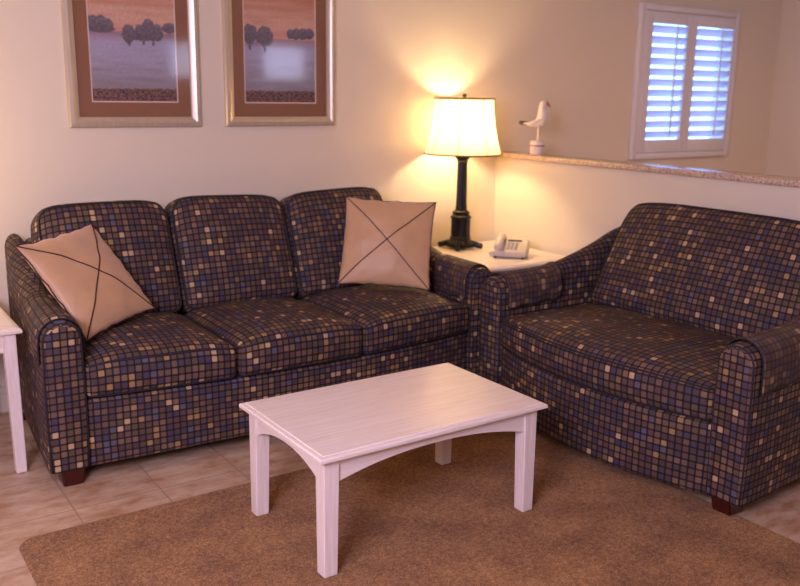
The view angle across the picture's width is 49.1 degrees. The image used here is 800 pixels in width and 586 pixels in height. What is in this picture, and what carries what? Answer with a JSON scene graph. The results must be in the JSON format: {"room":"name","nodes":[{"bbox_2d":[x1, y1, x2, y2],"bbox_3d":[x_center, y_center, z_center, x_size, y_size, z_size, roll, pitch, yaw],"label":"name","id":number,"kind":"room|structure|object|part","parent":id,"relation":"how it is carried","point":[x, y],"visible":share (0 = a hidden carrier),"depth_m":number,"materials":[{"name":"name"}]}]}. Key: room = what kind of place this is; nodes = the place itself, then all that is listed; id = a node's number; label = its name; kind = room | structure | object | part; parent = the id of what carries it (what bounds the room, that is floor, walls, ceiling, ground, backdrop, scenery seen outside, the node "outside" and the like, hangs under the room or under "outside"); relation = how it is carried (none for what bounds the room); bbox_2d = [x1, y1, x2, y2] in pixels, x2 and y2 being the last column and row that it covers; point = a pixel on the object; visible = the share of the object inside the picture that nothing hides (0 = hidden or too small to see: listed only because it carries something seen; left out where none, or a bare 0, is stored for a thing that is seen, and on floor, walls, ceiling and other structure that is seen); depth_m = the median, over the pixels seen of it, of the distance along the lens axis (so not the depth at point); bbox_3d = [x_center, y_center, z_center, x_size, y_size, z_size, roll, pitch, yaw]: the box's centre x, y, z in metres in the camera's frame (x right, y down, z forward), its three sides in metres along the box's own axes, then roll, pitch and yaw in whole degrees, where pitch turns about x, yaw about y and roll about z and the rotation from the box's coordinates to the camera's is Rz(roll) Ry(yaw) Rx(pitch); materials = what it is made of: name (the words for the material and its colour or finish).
{"room":"living room","nodes":[
{"label":"living room","id":0,"kind":"room"},
{"bbox_2d":[0,0,782,386],"bbox_3d":[-0.203,-0.926,5.434,8.410,2.600,0.120,-8,15,-33],"label":"wall","id":1,"kind":"structure","parent":0,"point":[393,57],"depth_m":5.40,"materials":[{"name":"paint"}]},
{"bbox_2d":[0,386,8,412],"bbox_3d":[-1.509,0.471,4.769,5.200,0.135,0.022,-8,15,-33],"label":"baseboard","id":2,"kind":"structure","parent":1,"relation":"attached to","point":[3,391],"depth_m":4.43,"materials":[{"name":"paint"}]},
{"bbox_2d":[60,0,201,127],"bbox_3d":[-1.355,-1.282,4.454,0.687,0.860,0.030,-8,15,-33],"label":"framed picture","id":3,"kind":"object","parent":1,"relation":"attached to","point":[129,63],"visible":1,"depth_m":4.48,"materials":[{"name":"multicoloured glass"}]},
{"bbox_2d":[87,0,176,100],"bbox_3d":[-1.361,-1.284,4.463,0.451,0.610,0.001,-8,15,-33],"label":"print","id":4,"kind":"object","parent":3,"relation":"attached to","point":[132,42],"depth_m":4.47},
{"bbox_2d":[221,0,334,125],"bbox_3d":[-0.666,-1.375,4.910,0.687,0.860,0.030,-8,15,-33],"label":"framed picture","id":5,"kind":"object","parent":1,"relation":"attached to","point":[279,55],"visible":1,"depth_m":4.93,"materials":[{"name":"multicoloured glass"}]},
{"bbox_2d":[243,0,314,102],"bbox_3d":[-0.672,-1.377,4.919,0.451,0.610,0.001,-8,15,-33],"label":"print","id":6,"kind":"object","parent":5,"relation":"attached to","point":[279,35],"depth_m":4.92},
{"bbox_2d":[628,3,740,159],"bbox_3d":[2.226,-1.646,6.896,1.180,1.141,0.152,-8,15,-33],"label":"window shutters","id":7,"kind":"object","parent":1,"relation":"in","point":[649,14],"depth_m":6.82,"materials":[{"name":"white paint"}]},
{"bbox_3d":[2.022,-1.609,6.720,0.545,1.045,0.028,-8,15,-33],"label":"shutter panel","id":8,"kind":"part","parent":7,"relation":"part of","materials":[{"name":"white paint"}]},
{"bbox_3d":[2.103,-1.620,6.729,0.014,0.831,0.012,-8,15,-33],"label":"tilt rod","id":9,"kind":"part","parent":7,"relation":"part of","materials":[{"name":"white paint"}]},
{"bbox_3d":[2.472,-1.671,7.019,0.535,1.045,0.028,-8,15,-33],"label":"shutter panel","id":10,"kind":"part","parent":7,"relation":"part of","materials":[{"name":"white paint"}]},
{"bbox_3d":[2.555,-1.682,7.029,0.014,0.831,0.012,-8,15,-33],"label":"tilt rod","id":11,"kind":"part","parent":7,"relation":"part of","materials":[{"name":"white paint"}]},
{"bbox_2d":[0,412,799,585],"bbox_3d":[1.712,1.050,2.953,8.410,0.100,7.020,-8,15,-33],"label":"floor","id":12,"kind":"structure","parent":0,"point":[34,502],"depth_m":3.63,"materials":[{"name":"tile"}]},
{"bbox_2d":[0,307,26,472],"bbox_3d":[-2.108,0.424,3.796,0.770,0.640,0.800,-8,15,-33],"label":"end table","id":13,"kind":"object","parent":12,"relation":"on","point":[9,328],"visible":1,"depth_m":3.67,"materials":[{"name":"white wood"}]},
{"bbox_2d":[5,187,491,486],"bbox_3d":[-0.703,0.068,4.458,2.346,1.079,1.092,-8,15,-33],"label":"sofa","id":14,"kind":"object","parent":12,"relation":"on","point":[246,295],"visible":0.91,"depth_m":4.16,"materials":[{"name":"fabric"}]},
{"bbox_3d":[-1.625,0.223,3.911,0.163,0.845,1.000,-8,15,-33],"label":"arm","id":15,"kind":"part","parent":14,"relation":"part of","materials":[{"name":"fabric"}]},
{"bbox_3d":[-1.468,0.134,3.656,0.183,0.213,0.393,-8,15,-33],"label":"arm","id":16,"kind":"part","parent":14,"relation":"part of","materials":[{"name":"fabric"}]},
{"bbox_2d":[14,223,155,341],"bbox_3d":[-1.386,-0.063,3.903,0.321,0.422,0.526,5,13,18],"label":"throw pillow","id":17,"kind":"object","parent":14,"relation":"on","point":[77,267],"visible":0.98,"depth_m":3.81,"materials":[{"name":"beige fabric"}]},
{"bbox_3d":[-1.368,-0.060,3.884,0.601,0.357,0.055,-10,17,-39],"label":"cross cord","id":18,"kind":"part","parent":17,"relation":"part of","materials":[{"name":"black fabric"}]},
{"bbox_3d":[-1.361,-0.066,3.908,0.053,0.413,0.566,-3,13,-14],"label":"cross cord","id":19,"kind":"part","parent":17,"relation":"part of","materials":[{"name":"black fabric"}]},
{"bbox_2d":[30,200,180,312],"bbox_3d":[-1.432,-0.148,4.279,0.641,0.590,0.377,-8,15,-33],"label":"cushion","id":20,"kind":"object","parent":14,"relation":"on","point":[142,234],"depth_m":4.25,"materials":[{"name":"fabric"}]},
{"bbox_2d":[84,312,235,397],"bbox_3d":[-1.174,0.246,3.962,0.639,0.215,0.711,-8,15,-33],"label":"seat cushion","id":21,"kind":"object","parent":14,"relation":"on","point":[145,354],"depth_m":3.74,"materials":[{"name":"fabric"}]},
{"bbox_3d":[-0.958,0.020,4.833,2.030,0.800,0.184,-8,15,-33],"label":"frame","id":22,"kind":"part","parent":14,"relation":"part of","materials":[{"name":"fabric"}]},
{"bbox_2d":[164,194,295,312],"bbox_3d":[-0.898,-0.222,4.633,0.641,0.593,0.376,-8,15,-33],"label":"cushion","id":23,"kind":"object","parent":14,"relation":"on","point":[241,247],"depth_m":4.50,"materials":[{"name":"fabric"}]},
{"bbox_2d":[186,297,361,374],"bbox_3d":[-0.630,0.177,4.307,0.644,0.213,0.725,-8,15,-33],"label":"seat cushion","id":24,"kind":"object","parent":14,"relation":"on","point":[268,335],"depth_m":4.09,"materials":[{"name":"fabric"}]},
{"bbox_2d":[280,187,380,298],"bbox_3d":[-0.363,-0.295,4.987,0.641,0.594,0.376,-8,15,-33],"label":"cushion","id":25,"kind":"object","parent":14,"relation":"on","point":[314,221],"depth_m":4.79,"materials":[{"name":"fabric"}]},
{"bbox_2d":[301,284,468,352],"bbox_3d":[-0.071,0.097,4.691,0.709,0.214,0.715,-8,15,-33],"label":"seat cushion","id":26,"kind":"object","parent":14,"relation":"on","point":[391,319],"depth_m":4.50,"materials":[{"name":"fabric"}]},
{"bbox_2d":[337,196,435,290],"bbox_3d":[-0.070,-0.274,4.770,0.526,0.480,0.243,1,13,2],"label":"throw pillow","id":27,"kind":"object","parent":14,"relation":"on","point":[388,243],"visible":1,"depth_m":4.71,"materials":[{"name":"beige fabric"}]},
{"bbox_3d":[0.166,-0.021,5.098,0.163,0.845,1.000,-8,15,-33],"label":"arm","id":28,"kind":"part","parent":14,"relation":"part of","materials":[{"name":"fabric"}]},
{"bbox_3d":[0.339,-0.094,4.823,0.183,0.201,0.290,-8,15,-33],"label":"arm","id":29,"kind":"part","parent":14,"relation":"part of","materials":[{"name":"fabric"}]},
{"bbox_2d":[19,430,799,585],"bbox_3d":[0.655,1.122,2.313,2.404,0.012,3.749,-8,15,-33],"label":"area rug","id":30,"kind":"object","parent":12,"relation":"on","point":[407,518],"visible":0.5,"depth_m":3.23,"materials":[{"name":"beige carpet"}]},
{"bbox_2d":[239,363,547,577],"bbox_3d":[-0.025,0.634,3.379,0.992,0.446,0.632,-8,15,-33],"label":"coffee table","id":31,"kind":"object","parent":30,"relation":"on","point":[341,430],"visible":1,"depth_m":3.25,"materials":[{"name":"white wood"}]},
{"bbox_3d":[-0.534,0.647,3.348,0.060,0.420,0.060,-8,15,-33],"label":"leg","id":32,"kind":"part","parent":31,"relation":"part of","materials":[{"name":"white wood"}]},
{"bbox_3d":[-0.242,0.746,2.931,0.060,0.420,0.060,-8,15,-33],"label":"leg","id":33,"kind":"part","parent":31,"relation":"part of","materials":[{"name":"white wood"}]},
{"bbox_3d":[0.192,0.548,3.832,0.060,0.420,0.060,-8,15,-33],"label":"leg","id":34,"kind":"part","parent":31,"relation":"part of","materials":[{"name":"white wood"}]},
{"bbox_3d":[0.484,0.646,3.415,0.060,0.420,0.060,-8,15,-33],"label":"leg","id":35,"kind":"part","parent":31,"relation":"part of","materials":[{"name":"white wood"}]},
{"bbox_2d":[433,240,565,273],"bbox_3d":[0.546,0.063,5.560,0.770,0.636,0.800,-8,15,-33],"label":"end table","id":36,"kind":"object","parent":12,"relation":"on","point":[534,258],"visible":0.23,"depth_m":5.35,"materials":[{"name":"white wood"}]},
{"bbox_2d":[424,94,501,250],"bbox_3d":[0.396,-0.769,5.565,0.499,0.974,0.499,-8,15,-33],"label":"table lamp","id":37,"kind":"object","parent":36,"relation":"on","point":[464,128],"visible":1,"depth_m":5.36,"materials":[{"name":"white fabric"}]},
{"bbox_3d":[0.400,-1.048,5.502,0.486,0.340,0.486,-8,15,-33],"label":"lamp shade","id":38,"kind":"part","parent":37,"relation":"part of","materials":[{"name":"fabric"}]},
{"bbox_3d":[0.400,-1.048,5.502,0.499,0.351,0.499,-8,15,-33],"label":"shade trim","id":39,"kind":"part","parent":37,"relation":"part of","materials":[{"name":"white fabric"}]},
{"bbox_2d":[488,233,529,258],"bbox_3d":[0.670,-0.295,5.404,0.240,0.132,0.201,4,13,13],"label":"telephone","id":40,"kind":"object","parent":36,"relation":"on","point":[503,246],"visible":1,"depth_m":5.35,"materials":[{"name":"beige plastic"}]},
{"bbox_2d":[478,203,799,515],"bbox_3d":[1.222,0.169,4.134,1.127,1.080,1.616,-8,15,-33],"label":"loveseat","id":41,"kind":"object","parent":12,"relation":"on","point":[665,348],"visible":0.97,"depth_m":3.89,"materials":[{"name":"fabric"}]},
{"bbox_3d":[0.654,-0.045,4.578,0.370,0.213,0.183,-8,15,-33],"label":"arm","id":42,"kind":"part","parent":41,"relation":"part of","materials":[{"name":"fabric"}]},
{"bbox_3d":[0.872,0.067,4.756,1.000,0.845,0.163,-8,15,-33],"label":"arm","id":43,"kind":"part","parent":41,"relation":"part of","materials":[{"name":"fabric"}]},
{"bbox_2d":[501,303,734,418],"bbox_3d":[1.071,0.260,4.051,0.766,0.212,1.274,-8,15,-33],"label":"seat cushion","id":44,"kind":"object","parent":41,"relation":"on","point":[639,356],"depth_m":3.84,"materials":[{"name":"fabric"}]},
{"bbox_2d":[592,204,799,337],"bbox_3d":[1.523,-0.101,4.266,0.419,0.596,1.245,-8,15,-33],"label":"cushion","id":45,"kind":"object","parent":41,"relation":"on","point":[731,274],"depth_m":4.16,"materials":[{"name":"fabric"}]},
{"bbox_3d":[1.675,0.341,3.601,1.000,0.845,0.163,-8,15,-33],"label":"arm","id":46,"kind":"part","parent":41,"relation":"part of","materials":[{"name":"fabric"}]},
{"bbox_3d":[1.470,0.233,3.433,0.400,0.241,0.183,-8,15,-33],"label":"arm","id":47,"kind":"part","parent":41,"relation":"part of","materials":[{"name":"fabric"}]},
{"bbox_2d":[493,157,799,255],"bbox_3d":[1.868,0.051,4.425,0.110,1.200,4.200,-8,15,-33],"label":"wall partition","id":48,"kind":"structure","parent":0,"point":[562,209],"depth_m":5.31,"materials":[{"name":"paint"}]},
{"bbox_2d":[496,151,799,186],"bbox_3d":[1.895,-0.545,4.271,0.180,0.032,4.249,-8,15,-33],"label":"trim","id":49,"kind":"structure","parent":48,"relation":"on","point":[633,166],"depth_m":4.80,"materials":[{"name":"stone"}]},
{"bbox_2d":[519,100,550,154],"bbox_3d":[0.868,-1.070,5.653,0.194,0.349,0.101,-2,13,-13],"label":"figurine","id":50,"kind":"object","parent":49,"relation":"on","point":[536,146],"visible":1,"depth_m":5.64,"materials":[{"name":"white paint"}]},
{"bbox_2d":[765,0,799,176],"bbox_3d":[5.197,-0.723,4.882,0.120,2.600,6.900,-8,15,-33],"label":"wall","id":51,"kind":"structure","parent":0,"point":[783,148],"depth_m":7.45,"materials":[{"name":"paint"}]}
]}

